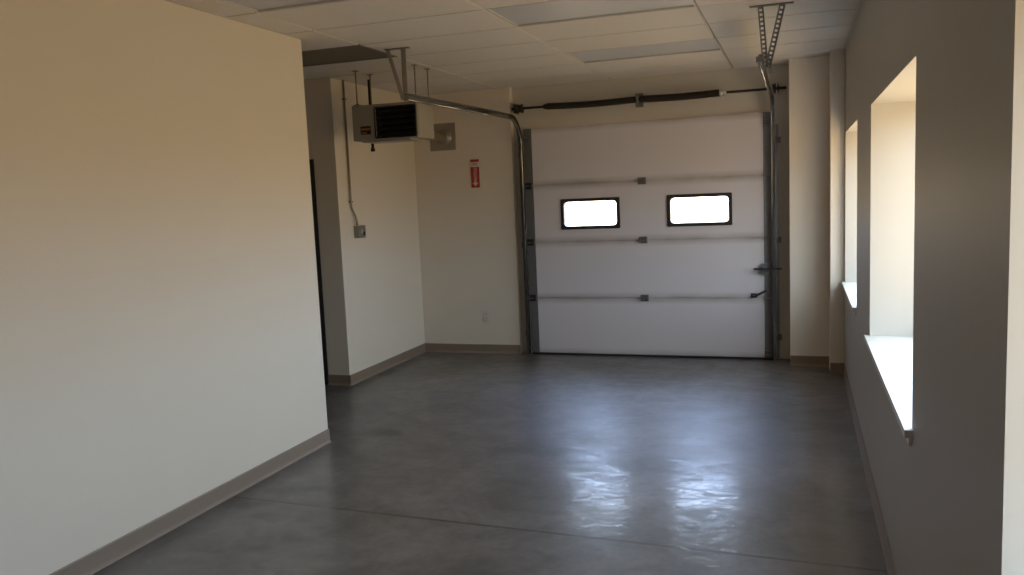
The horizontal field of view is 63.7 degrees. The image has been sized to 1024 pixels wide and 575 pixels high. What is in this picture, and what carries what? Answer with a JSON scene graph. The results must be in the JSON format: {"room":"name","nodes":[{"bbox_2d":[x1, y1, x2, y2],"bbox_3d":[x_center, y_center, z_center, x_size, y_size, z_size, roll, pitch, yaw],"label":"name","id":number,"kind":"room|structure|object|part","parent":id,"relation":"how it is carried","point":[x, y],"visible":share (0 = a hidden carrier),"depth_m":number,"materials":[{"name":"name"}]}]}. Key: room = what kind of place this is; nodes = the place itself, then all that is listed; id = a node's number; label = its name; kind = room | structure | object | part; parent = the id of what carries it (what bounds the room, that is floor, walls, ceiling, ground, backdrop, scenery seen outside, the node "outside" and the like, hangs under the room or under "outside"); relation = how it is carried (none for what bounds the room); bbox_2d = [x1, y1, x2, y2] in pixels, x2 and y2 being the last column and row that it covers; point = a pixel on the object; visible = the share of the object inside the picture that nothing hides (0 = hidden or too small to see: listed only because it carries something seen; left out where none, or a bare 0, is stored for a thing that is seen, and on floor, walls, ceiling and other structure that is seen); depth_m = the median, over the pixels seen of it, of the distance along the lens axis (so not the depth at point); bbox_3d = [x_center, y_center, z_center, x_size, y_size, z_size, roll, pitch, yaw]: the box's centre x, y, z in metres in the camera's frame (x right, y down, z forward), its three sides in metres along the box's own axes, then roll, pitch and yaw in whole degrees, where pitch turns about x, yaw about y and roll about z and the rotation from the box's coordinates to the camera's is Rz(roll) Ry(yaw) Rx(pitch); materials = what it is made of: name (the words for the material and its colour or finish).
{"room":"garage","nodes":[
{"label":"garage","id":0,"kind":"room"},
{"bbox_2d":[0,0,327,574],"bbox_3d":[-2.982,0.244,1.545,0.130,2.905,9.290,0,7,19],"label":"wall","id":1,"kind":"structure","parent":0,"point":[161,339],"depth_m":4.32,"materials":[{"name":"beige paint"}]},
{"bbox_2d":[49,429,330,574],"bbox_3d":[-2.852,1.636,1.680,0.016,0.100,9.296,0,7,19],"label":"baseboard","id":2,"kind":"structure","parent":1,"relation":"attached to","point":[119,548],"depth_m":4.62,"materials":[{"name":"beige plastic"}]},
{"bbox_2d":[165,0,861,94],"bbox_3d":[-1.174,-1.375,2.538,4.639,0.003,12.720,0,7,19],"label":"trim","id":3,"kind":"structure","parent":1,"relation":"attached to","point":[859,1],"depth_m":6.46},
{"bbox_2d":[304,78,424,374],"bbox_3d":[-2.288,-0.623,9.001,2.150,2.905,2.010,0,7,19],"label":"wall","id":4,"kind":"structure","parent":0,"point":[372,284],"depth_m":8.08,"materials":[{"name":"beige paint"}]},
{"bbox_2d":[309,159,327,384],"bbox_3d":[-2.233,-0.136,8.027,0.932,2.149,0.177,0,7,19],"label":"door","id":5,"kind":"structure","parent":4,"relation":"in","point":[311,161],"depth_m":7.82,"materials":[{"name":"paint"}]},
{"bbox_2d":[328,374,350,385],"bbox_3d":[-1.653,0.887,7.891,0.242,0.100,0.016,0,7,19],"label":"baseboard","id":6,"kind":"structure","parent":4,"relation":"attached to","point":[341,380],"depth_m":7.89,"materials":[{"name":"beige plastic"}]},
{"bbox_2d":[342,80,357,224],"bbox_3d":[-1.542,-1.270,7.829,0.032,1.362,0.097,1,7,26],"label":"conduit","id":7,"kind":"object","parent":4,"relation":"attached to","point":[343,98],"visible":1,"depth_m":7.79,"materials":[{"name":"metal"}]},
{"bbox_2d":[354,225,365,237],"bbox_3d":[-1.470,-0.540,7.982,0.065,0.122,0.129,0,7,19],"label":"switch box","id":8,"kind":"object","parent":4,"relation":"attached to","point":[359,231],"visible":1,"depth_m":7.94,"materials":[{"name":"metal"}]},
{"bbox_2d":[350,343,425,385],"bbox_3d":[-1.261,0.785,8.643,0.016,0.100,1.686,0,7,19],"label":"baseboard","id":9,"kind":"structure","parent":4,"relation":"attached to","point":[357,377],"depth_m":8.54,"materials":[{"name":"beige plastic"}]},
{"bbox_2d":[414,87,522,352],"bbox_3d":[-0.456,-0.730,9.245,1.150,2.905,0.330,0,7,19],"label":"wall","id":10,"kind":"structure","parent":0,"point":[468,236],"depth_m":9.08,"materials":[{"name":"beige paint"}]},
{"bbox_2d":[426,122,455,150],"bbox_3d":[-0.856,-1.559,8.267,0.299,0.295,1.665,-2,6,7],"label":"flue","id":11,"kind":"object","parent":10,"relation":"attached to","point":[444,139],"visible":0.65,"depth_m":9.01,"materials":[{"name":"metal"}]},
{"bbox_2d":[425,343,520,353],"bbox_3d":[-0.453,0.684,9.239,1.150,0.100,0.016,0,7,19],"label":"baseboard","id":12,"kind":"structure","parent":10,"relation":"attached to","point":[430,347],"depth_m":9.23,"materials":[{"name":"beige plastic"}]},
{"bbox_2d":[470,159,479,187],"bbox_3d":[-0.402,-1.241,8.981,0.100,0.305,0.005,0,7,19],"label":"fire extinguisher sign","id":13,"kind":"object","parent":10,"relation":"attached to","point":[474,163],"visible":1,"depth_m":8.98,"materials":[{"name":"red plastic"}]},
{"bbox_3d":[-0.401,-1.241,8.982,0.100,0.305,0.003,0,7,19],"label":"sign plate","id":14,"kind":"part","parent":13,"relation":"part of","materials":[{"name":"plastic"}]},
{"bbox_2d":[483,311,489,320],"bbox_3d":[-0.283,0.315,9.136,0.074,0.120,0.008,0,7,19],"label":"electrical outlet","id":15,"kind":"object","parent":10,"relation":"attached to","point":[486,315],"visible":1,"depth_m":9.13,"materials":[{"name":"beige plastic"}]},
{"bbox_2d":[92,352,887,574],"bbox_3d":[-1.763,1.534,3.157,6.979,0.120,13.200,0,7,19],"label":"floor","id":16,"kind":"structure","parent":0,"point":[433,463],"depth_m":4.97,"materials":[{"name":"grey concrete"}]},
{"bbox_2d":[171,0,857,94],"bbox_3d":[-1.958,-1.451,2.903,6.800,0.130,13.030,0,7,19],"label":"ceiling","id":17,"kind":"structure","parent":0,"point":[464,46],"depth_m":6.04,"materials":[{"name":"tile"}]},
{"bbox_2d":[218,0,346,12],"bbox_3d":[-1.041,-1.652,4.393,1.206,0.120,0.606,0,7,19],"label":"ceiling light","id":18,"kind":"object","parent":17,"relation":"attached to","point":[257,6],"visible":1,"depth_m":4.73,"materials":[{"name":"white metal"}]},
{"bbox_2d":[302,44,397,66],"bbox_3d":[-1.585,-1.867,6.507,1.206,0.120,0.606,0,7,19],"label":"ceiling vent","id":19,"kind":"object","parent":17,"relation":"in","point":[358,52],"visible":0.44,"depth_m":6.46,"materials":[{"name":"grey metal"}]},
{"bbox_2d":[367,80,374,151],"bbox_3d":[-1.297,-1.612,7.677,0.202,0.669,0.268,0,7,19],"label":"gas pipe","id":20,"kind":"object","parent":17,"relation":"attached to","point":[368,81],"visible":0.41,"depth_m":7.78,"materials":[{"name":"black metal"}]},
{"bbox_2d":[352,64,433,143],"bbox_3d":[-1.051,-1.601,7.268,0.635,0.621,0.337,0,7,19],"label":"heater","id":21,"kind":"object","parent":17,"relation":"hanging from","point":[407,121],"visible":0.87,"depth_m":7.18,"materials":[{"name":"grey metal"}]},
{"bbox_3d":[-1.364,-1.742,7.230,0.060,0.306,0.044,0,7,19],"label":"hanger rod","id":22,"kind":"part","parent":21,"relation":"part of","materials":[{"name":"metal"}]},
{"bbox_3d":[-1.277,-1.372,7.202,0.100,0.070,0.002,0,7,19],"label":"label plate","id":23,"kind":"part","parent":21,"relation":"part of","materials":[{"name":"paper"}]},
{"bbox_3d":[-1.280,-1.773,7.474,0.060,0.306,0.044,0,7,19],"label":"hanger rod","id":24,"kind":"part","parent":21,"relation":"part of","materials":[{"name":"metal"}]},
{"bbox_3d":[-0.990,-1.435,7.147,0.400,0.270,0.111,0,7,19],"label":"outlet frame","id":25,"kind":"part","parent":21,"relation":"part of","materials":[{"name":"black metal"}]},
{"bbox_3d":[-0.826,-1.744,7.042,0.060,0.306,0.044,0,7,19],"label":"hanger rod","id":26,"kind":"part","parent":21,"relation":"part of","materials":[{"name":"metal"}]},
{"bbox_3d":[-0.752,-1.457,7.186,0.004,0.265,0.290,0,7,19],"label":"panel","id":27,"kind":"part","parent":21,"relation":"part of","materials":[{"name":"beige metal"}]},
{"bbox_3d":[-0.741,-1.775,7.286,0.060,0.306,0.044,0,7,19],"label":"hanger rod","id":28,"kind":"part","parent":21,"relation":"part of","materials":[{"name":"metal"}]},
{"bbox_2d":[485,0,696,26],"bbox_3d":[0.500,-1.802,5.138,1.206,0.120,0.606,0,7,19],"label":"ceiling light","id":29,"kind":"object","parent":17,"relation":"attached to","point":[555,11],"visible":0.92,"depth_m":5.23,"materials":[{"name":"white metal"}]},
{"bbox_2d":[565,37,721,62],"bbox_3d":[1.098,-2.021,6.853,1.206,0.120,0.606,0,7,19],"label":"ceiling light","id":30,"kind":"object","parent":17,"relation":"attached to","point":[712,44],"visible":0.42,"depth_m":6.89,"materials":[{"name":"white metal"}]},
{"bbox_2d":[512,64,789,358],"bbox_3d":[1.426,-0.741,8.630,2.810,2.905,0.250,0,7,19],"label":"wall","id":31,"kind":"structure","parent":0,"point":[750,77],"depth_m":8.28,"materials":[{"name":"beige paint"}]},
{"bbox_2d":[384,47,530,354],"bbox_3d":[-0.364,-0.540,7.649,0.204,2.870,2.805,0,7,19],"label":"door track","id":32,"kind":"object","parent":31,"relation":"attached to","point":[404,95],"visible":1,"depth_m":8.14,"materials":[{"name":"metal"}]},
{"bbox_2d":[511,83,785,114],"bbox_3d":[1.309,-1.896,8.307,2.760,0.140,0.154,0,7,19],"label":"spring","id":33,"kind":"object","parent":31,"relation":"attached to","point":[639,99],"visible":1,"depth_m":8.27,"materials":[{"name":"black metal"}]},
{"bbox_2d":[521,112,781,359],"bbox_3d":[1.383,-0.480,8.455,2.628,2.428,0.146,0,7,19],"label":"garage door","id":34,"kind":"structure","parent":31,"relation":"in","point":[644,284],"depth_m":8.46,"materials":[{"name":"white metal"}]},
{"bbox_3d":[1.323,-1.392,8.405,2.508,0.600,0.048,0,7,19],"label":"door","id":35,"kind":"part","parent":34,"relation":"part of","materials":[{"name":"white metal"}]},
{"bbox_3d":[2.437,0.061,8.140,0.155,0.085,0.062,0,7,19],"label":"lift handle","id":36,"kind":"part","parent":34,"relation":"part of","materials":[{"name":"metal"}]},
{"bbox_2d":[789,56,828,355],"bbox_3d":[2.865,-0.728,7.959,0.348,2.905,0.570,0,7,19],"label":"wall","id":37,"kind":"structure","parent":0,"point":[809,76],"depth_m":7.68,"materials":[{"name":"beige paint"}]},
{"bbox_2d":[749,1,793,360],"bbox_3d":[2.172,-0.546,6.728,0.270,2.870,2.874,0,7,19],"label":"door track","id":38,"kind":"object","parent":37,"relation":"attached to","point":[764,62],"visible":1,"depth_m":7.95,"materials":[{"name":"metal"}]},
{"bbox_3d":[2.115,-0.410,6.791,0.037,2.574,2.654,0,7,19],"label":"rail","id":39,"kind":"part","parent":38,"relation":"part of","materials":[{"name":"silver metal"}]},
{"bbox_2d":[790,355,828,366],"bbox_3d":[2.829,0.700,7.841,0.348,0.100,0.016,0,7,19],"label":"baseboard","id":40,"kind":"structure","parent":37,"relation":"attached to","point":[814,361],"depth_m":7.84,"materials":[{"name":"beige plastic"}]},
{"bbox_2d":[829,49,844,367],"bbox_3d":[3.037,-0.711,7.741,0.121,2.905,0.870,0,7,19],"label":"wall","id":41,"kind":"structure","parent":0,"point":[836,57],"depth_m":7.35,"materials":[{"name":"beige paint"}]},
{"bbox_2d":[830,363,843,373],"bbox_3d":[2.952,0.735,7.482,0.121,0.100,0.016,0,7,19],"label":"baseboard","id":42,"kind":"structure","parent":41,"relation":"attached to","point":[835,368],"depth_m":7.49,"materials":[{"name":"beige plastic"}]},
{"bbox_2d":[845,0,1023,574],"bbox_3d":[1.306,0.011,1.983,0.400,2.905,12.970,0,7,19],"label":"wall","id":43,"kind":"structure","parent":0,"point":[934,89],"depth_m":2.35,"materials":[{"name":"grey paint"}]},
{"bbox_2d":[842,282,856,315],"bbox_3d":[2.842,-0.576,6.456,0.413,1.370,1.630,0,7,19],"label":"window sill","id":44,"kind":"structure","parent":43,"relation":"in","point":[850,288],"depth_m":6.57,"materials":[{"name":"white paint"}]},
{"bbox_2d":[843,363,896,574],"bbox_3d":[1.027,1.456,1.801,0.016,0.100,12.100,0,7,19],"label":"baseboard","id":45,"kind":"structure","parent":43,"relation":"attached to","point":[891,570],"depth_m":4.54,"materials":[{"name":"beige plastic"}]},
{"bbox_2d":[864,335,912,445],"bbox_3d":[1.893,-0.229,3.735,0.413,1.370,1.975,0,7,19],"label":"window sill","id":46,"kind":"structure","parent":43,"relation":"in","point":[892,356],"depth_m":3.87,"materials":[{"name":"white paint"}]}
]}

